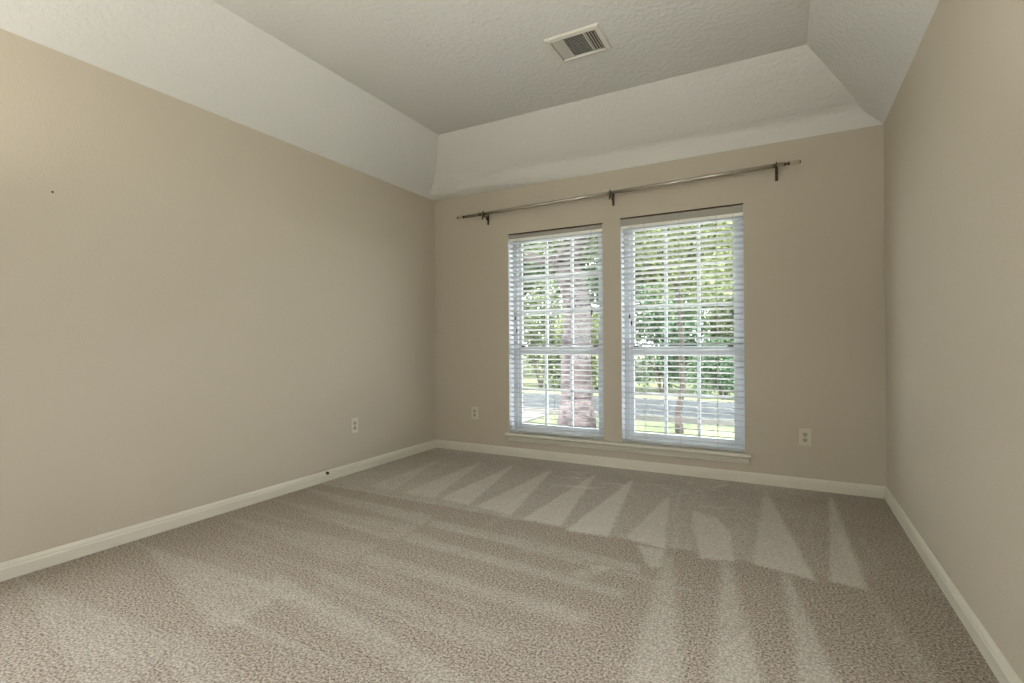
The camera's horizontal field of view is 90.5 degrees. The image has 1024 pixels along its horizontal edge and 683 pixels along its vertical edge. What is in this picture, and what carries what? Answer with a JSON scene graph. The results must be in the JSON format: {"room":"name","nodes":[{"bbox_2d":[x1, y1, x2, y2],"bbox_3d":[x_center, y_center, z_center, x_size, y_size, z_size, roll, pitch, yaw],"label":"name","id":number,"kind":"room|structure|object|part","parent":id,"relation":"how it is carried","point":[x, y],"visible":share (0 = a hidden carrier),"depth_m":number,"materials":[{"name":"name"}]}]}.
{"room":"empty bedroom","nodes":[
{"label":"empty bedroom","id":0,"kind":"room"},
{"bbox_2d":[0,28,435,562],"bbox_3d":[-2.011,-0.142,2.858,0.150,2.490,5.000,0,0,28],"label":"wall","id":1,"kind":"structure","parent":0,"point":[201,307],"depth_m":2.88,"materials":[{"name":"beige paint"}]},
{"bbox_2d":[0,440,435,581],"bbox_3d":[-1.895,1.018,2.883,0.014,0.089,4.850,0,0,28],"label":"baseboard","id":2,"kind":"structure","parent":1,"relation":"attached to","point":[13,568],"depth_m":2.87,"materials":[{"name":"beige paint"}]},
{"bbox_2d":[351,417,357,433],"bbox_3d":[-1.262,0.674,4.069,0.010,0.120,0.074,0,0,28],"label":"wall outlet","id":3,"kind":"object","parent":1,"relation":"attached to","point":[354,421],"visible":1,"depth_m":4.06,"materials":[{"name":"beige plastic"}]},
{"bbox_2d":[0,0,939,200],"bbox_3d":[-0.324,-1.698,2.032,4.024,0.596,5.250,0,0,28],"label":"ceiling","id":4,"kind":"structure","parent":0,"point":[435,100],"depth_m":3.26,"materials":[{"name":"grey paint"}]},
{"bbox_2d":[544,22,611,62],"bbox_3d":[0.412,-1.838,3.147,0.345,0.017,0.288,0,0,28],"label":"ceiling vent","id":5,"kind":"object","parent":4,"relation":"in","point":[565,46],"visible":1,"depth_m":3.13,"materials":[{"name":"white metal"}]},
{"bbox_2d":[0,448,998,682],"bbox_3d":[-0.305,1.038,2.027,3.624,0.004,4.850,0,0,28],"label":"floor","id":6,"kind":"structure","parent":0,"point":[435,565],"depth_m":2.11,"materials":[{"name":"carpet"}]},
{"bbox_2d":[434,124,886,485],"bbox_3d":[0.871,-0.160,4.231,3.924,2.490,0.150,0,0,28],"label":"wall","id":7,"kind":"structure","parent":0,"point":[814,238],"depth_m":3.64,"materials":[{"name":"beige paint"}]},
{"bbox_2d":[471,407,477,419],"bbox_3d":[-0.352,0.677,4.800,0.074,0.120,0.010,0,0,28],"label":"wall outlet","id":8,"kind":"object","parent":7,"relation":"attached to","point":[474,410],"visible":1,"depth_m":4.80,"materials":[{"name":"beige plastic"}]},
{"bbox_2d":[508,223,602,234],"bbox_3d":[0.358,-0.978,4.424,0.898,0.005,0.013,0,0,28],"label":"trim","id":9,"kind":"structure","parent":7,"relation":"attached to","point":[597,223],"depth_m":4.40,"materials":[{"name":"brown"}]},
{"bbox_2d":[508,232,603,436],"bbox_3d":[0.397,-0.076,4.484,0.892,1.803,0.144,0,0,28],"label":"window","id":10,"kind":"structure","parent":7,"relation":"in","point":[600,430],"depth_m":4.58,"materials":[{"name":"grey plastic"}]},
{"bbox_2d":[508,224,603,439],"bbox_3d":[0.374,-0.076,4.441,0.890,1.793,0.071,0,0,28],"label":"window blind","id":11,"kind":"object","parent":10,"relation":"attached to","point":[594,228],"visible":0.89,"depth_m":4.43,"materials":[{"name":"white plastic"}]},
{"bbox_3d":[0.041,-0.521,4.587,0.002,0.805,0.002,0,0,28],"label":"pull cord","id":12,"kind":"part","parent":11,"relation":"part of","materials":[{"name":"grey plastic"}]},
{"bbox_3d":[0.074,-0.063,4.611,0.004,1.740,0.057,0,0,28],"label":"ladder cord","id":13,"kind":"part","parent":11,"relation":"part of","materials":[{"name":"white fabric"}]},
{"bbox_3d":[0.378,-0.066,4.447,0.004,1.740,0.057,0,0,28],"label":"ladder cord","id":14,"kind":"part","parent":11,"relation":"part of","materials":[{"name":"white fabric"}]},
{"bbox_3d":[0.384,0.811,4.446,0.886,0.018,0.048,0,0,28],"label":"rail","id":15,"kind":"part","parent":11,"relation":"part of","materials":[{"name":"grey plastic"}]},
{"bbox_3d":[0.666,-0.596,4.250,0.002,0.665,0.002,0,0,28],"label":"pull cord","id":16,"kind":"part","parent":11,"relation":"part of","materials":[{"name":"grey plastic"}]},
{"bbox_3d":[0.678,-0.068,4.286,0.004,1.740,0.057,0,0,28],"label":"ladder cord","id":17,"kind":"part","parent":11,"relation":"part of","materials":[{"name":"white fabric"}]},
{"bbox_3d":[0.418,0.415,4.516,0.802,0.741,0.020,0,0,28],"label":"sash","id":18,"kind":"part","parent":10,"relation":"part of","materials":[{"name":"grey plastic"}]},
{"bbox_3d":[0.423,-0.429,4.536,0.802,1.017,0.020,0,0,28],"label":"sash","id":19,"kind":"part","parent":10,"relation":"part of","materials":[{"name":"glass"}]},
{"bbox_2d":[505,432,750,463],"bbox_3d":[0.858,0.833,4.181,2.018,0.024,0.154,0,0,28],"label":"trim","id":20,"kind":"structure","parent":7,"relation":"attached to","point":[516,434],"depth_m":4.04,"materials":[{"name":"beige paint"}]},
{"bbox_2d":[457,160,800,224],"bbox_3d":[0.740,-1.167,4.151,2.821,0.145,0.111,0,0,28],"label":"curtain rod","id":21,"kind":"object","parent":7,"relation":"attached to","point":[776,165],"visible":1,"depth_m":3.97,"materials":[{"name":"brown metal"}]},
{"bbox_2d":[436,439,886,498],"bbox_3d":[0.840,1.001,4.157,3.624,0.089,0.014,0,0,28],"label":"baseboard","id":22,"kind":"structure","parent":7,"relation":"attached to","point":[856,489],"depth_m":3.90,"materials":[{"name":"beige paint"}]},
{"bbox_2d":[620,203,743,218],"bbox_3d":[1.287,-1.004,3.924,0.920,0.005,0.013,0,0,28],"label":"trim","id":23,"kind":"structure","parent":7,"relation":"attached to","point":[740,203],"depth_m":3.91,"materials":[{"name":"brown"}]},
{"bbox_2d":[620,216,744,448],"bbox_3d":[1.326,-0.093,3.984,0.914,1.822,0.144,0,0,28],"label":"window","id":24,"kind":"structure","parent":7,"relation":"in","point":[740,352],"depth_m":4.03,"materials":[{"name":"grey plastic"}]},
{"bbox_2d":[621,205,744,451],"bbox_3d":[1.303,-0.093,3.941,0.912,1.812,0.071,0,0,28],"label":"window blind","id":25,"kind":"object","parent":24,"relation":"attached to","point":[731,211],"visible":0.92,"depth_m":3.93,"materials":[{"name":"white plastic"}]},
{"bbox_3d":[0.948,-0.575,4.099,0.002,0.710,0.002,0,0,28],"label":"pull cord","id":26,"kind":"part","parent":25,"relation":"part of","materials":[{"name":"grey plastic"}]},
{"bbox_3d":[1.069,-0.071,4.075,0.004,1.740,0.057,0,0,28],"label":"ladder cord","id":27,"kind":"part","parent":25,"relation":"part of","materials":[{"name":"white fabric"}]},
{"bbox_3d":[1.307,-0.073,3.947,0.004,1.740,0.057,0,0,28],"label":"ladder cord","id":28,"kind":"part","parent":25,"relation":"part of","materials":[{"name":"white fabric"}]},
{"bbox_3d":[1.313,0.804,3.946,0.908,0.018,0.048,0,0,28],"label":"rail","id":29,"kind":"part","parent":25,"relation":"part of","materials":[{"name":"grey plastic"}]},
{"bbox_3d":[1.545,-0.075,3.819,0.004,1.740,0.057,0,0,28],"label":"ladder cord","id":30,"kind":"part","parent":25,"relation":"part of","materials":[{"name":"white fabric"}]},
{"bbox_3d":[1.623,-0.583,3.735,0.002,0.705,0.002,0,0,28],"label":"pull cord","id":31,"kind":"part","parent":25,"relation":"part of","materials":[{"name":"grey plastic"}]},
{"bbox_3d":[1.351,-0.446,4.036,0.824,1.036,0.020,0,0,28],"label":"sash","id":32,"kind":"part","parent":24,"relation":"part of","materials":[{"name":"glass"}]},
{"bbox_3d":[1.347,0.407,4.016,0.824,0.741,0.020,0,0,28],"label":"sash","id":33,"kind":"part","parent":24,"relation":"part of","materials":[{"name":"grey plastic"}]},
{"bbox_2d":[799,428,810,445],"bbox_3d":[2.031,0.664,3.517,0.074,0.120,0.010,0,0,28],"label":"wall outlet","id":34,"kind":"object","parent":7,"relation":"attached to","point":[804,434],"visible":1,"depth_m":3.52,"materials":[{"name":"beige plastic"}]},
{"bbox_2d":[884,0,1023,682],"bbox_3d":[1.312,-0.168,1.069,0.150,2.490,5.000,0,0,28],"label":"wall","id":35,"kind":"structure","parent":0,"point":[954,124],"depth_m":1.86,"materials":[{"name":"beige paint"}]},
{"bbox_2d":[884,487,1022,682],"bbox_3d":[1.284,0.993,1.172,0.014,0.089,4.850,0,0,28],"label":"baseboard","id":36,"kind":"structure","parent":35,"relation":"attached to","point":[999,665],"depth_m":1.89,"materials":[{"name":"beige paint"}]},
{"label":"outside","id":37,"kind":"structure","parent":0,"visible":0},
{"bbox_2d":[522,355,733,438],"bbox_3d":[6.360,1.371,18.229,90.000,0.001,90.000,0,0,28],"label":"lawn","id":38,"kind":"structure","parent":37,"point":[637,422],"depth_m":12.29,"materials":[{"name":"green plant"}]},
{"bbox_2d":[523,243,559,309],"bbox_3d":[-1.997,-3.365,21.323,7.998,9.815,8.718,0,0,28],"label":"tree","id":39,"kind":"object","parent":38,"relation":"on","point":[525,293],"visible":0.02,"depth_m":21.70,"materials":[{"name":"green plant"}]},
{"bbox_2d":[522,278,564,388],"bbox_3d":[1.030,-0.150,14.960,1.139,3.402,2.250,0,0,-40],"label":"shrub","id":40,"kind":"object","parent":38,"relation":"on","point":[539,297],"visible":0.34,"depth_m":14.77,"materials":[{"name":"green plant"}]},
{"bbox_2d":[523,242,594,362],"bbox_3d":[1.399,-4.100,33.380,10.798,11.283,8.864,0,0,-45],"label":"tree","id":41,"kind":"object","parent":38,"relation":"on","point":[541,242],"visible":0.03,"depth_m":31.89,"materials":[{"name":"green plant"}]},
{"bbox_2d":[523,237,596,428],"bbox_3d":[0.784,-1.825,7.705,4.610,6.655,4.478,0,0,28],"label":"tree","id":42,"kind":"object","parent":38,"relation":"on","point":[592,419],"visible":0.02,"depth_m":7.44,"materials":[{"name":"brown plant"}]},
{"bbox_2d":[552,311,639,389],"bbox_3d":[2.293,0.166,13.890,2.405,2.565,1.172,0,0,15],"label":"shrub","id":43,"kind":"object","parent":38,"relation":"on","point":[593,320],"visible":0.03,"depth_m":13.71,"materials":[{"name":"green plant"}]},
{"bbox_2d":[523,231,683,307],"bbox_3d":[2.298,-3.442,19.924,9.384,9.910,8.963,0,0,9],"label":"tree","id":44,"kind":"object","parent":38,"relation":"on","point":[524,264],"visible":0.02,"depth_m":19.15,"materials":[{"name":"green plant"}]},
{"bbox_2d":[555,242,657,342],"bbox_3d":[6.411,-4.878,31.838,8.909,12.759,10.273,0,0,-29],"label":"tree","id":45,"kind":"object","parent":38,"relation":"on","point":[584,264],"visible":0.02,"depth_m":30.77,"materials":[{"name":"green plant"}]},
{"bbox_2d":[523,406,733,425],"bbox_3d":[1.585,1.364,9.357,90.000,0.150,0.150,0,0,28],"label":"kerb","id":46,"kind":"object","parent":38,"relation":"on","point":[640,417],"visible":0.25,"depth_m":8.73,"materials":[{"name":"concrete"}]},
{"bbox_2d":[584,224,727,374],"bbox_3d":[6.313,-3.837,21.341,8.309,10.636,9.387,0,0,-9],"label":"tree","id":47,"kind":"object","parent":38,"relation":"on","point":[638,281],"visible":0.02,"depth_m":19.49,"materials":[{"name":"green plant"}]},
{"bbox_2d":[580,221,733,432],"bbox_3d":[2.624,-0.536,7.730,3.328,4.043,2.940,0,0,-15],"label":"tree","id":48,"kind":"object","parent":38,"relation":"on","point":[678,408],"visible":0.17,"depth_m":7.64,"materials":[{"name":"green plant"}]},
{"bbox_2d":[635,284,709,392],"bbox_3d":[3.967,-0.078,13.259,2.350,3.026,1.217,0,0,28],"label":"shrub","id":49,"kind":"object","parent":38,"relation":"on","point":[682,295],"visible":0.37,"depth_m":13.28,"materials":[{"name":"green plant"}]},
{"bbox_2d":[643,222,731,385],"bbox_3d":[6.541,-3.567,15.529,8.667,10.070,7.450,0,0,28],"label":"tree","id":50,"kind":"object","parent":38,"relation":"on","point":[724,222],"visible":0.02,"depth_m":16.34,"materials":[{"name":"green plant"}]},
{"bbox_2d":[685,335,733,398],"bbox_3d":[4.954,0.614,12.080,0.862,1.628,1.670,0,0,-41],"label":"shrub","id":51,"kind":"object","parent":38,"relation":"on","point":[708,375],"visible":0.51,"depth_m":12.07,"materials":[{"name":"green plant"}]},
{"bbox_2d":[695,270,733,379],"bbox_3d":[5.851,-0.301,13.523,2.180,3.446,1.281,0,0,28],"label":"shrub","id":52,"kind":"object","parent":38,"relation":"on","point":[719,299],"visible":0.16,"depth_m":13.49,"materials":[{"name":"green plant"}]},
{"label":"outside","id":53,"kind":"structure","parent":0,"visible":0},
{"bbox_2d":[523,394,733,418],"bbox_3d":[2.379,1.401,10.832,90.000,0.070,3.200,0,0,28],"label":"road","id":54,"kind":"structure","parent":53,"point":[649,401],"depth_m":10.73,"materials":[{"name":"grey asphalt"}]},
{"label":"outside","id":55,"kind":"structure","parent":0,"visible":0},
{"bbox_2d":[523,411,551,422],"bbox_3d":[-0.524,1.413,9.130,1.700,0.080,2.250,0,0,28],"label":"driveway","id":56,"kind":"structure","parent":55,"point":[524,414],"depth_m":9.38,"materials":[{"name":"concrete"}]}
]}

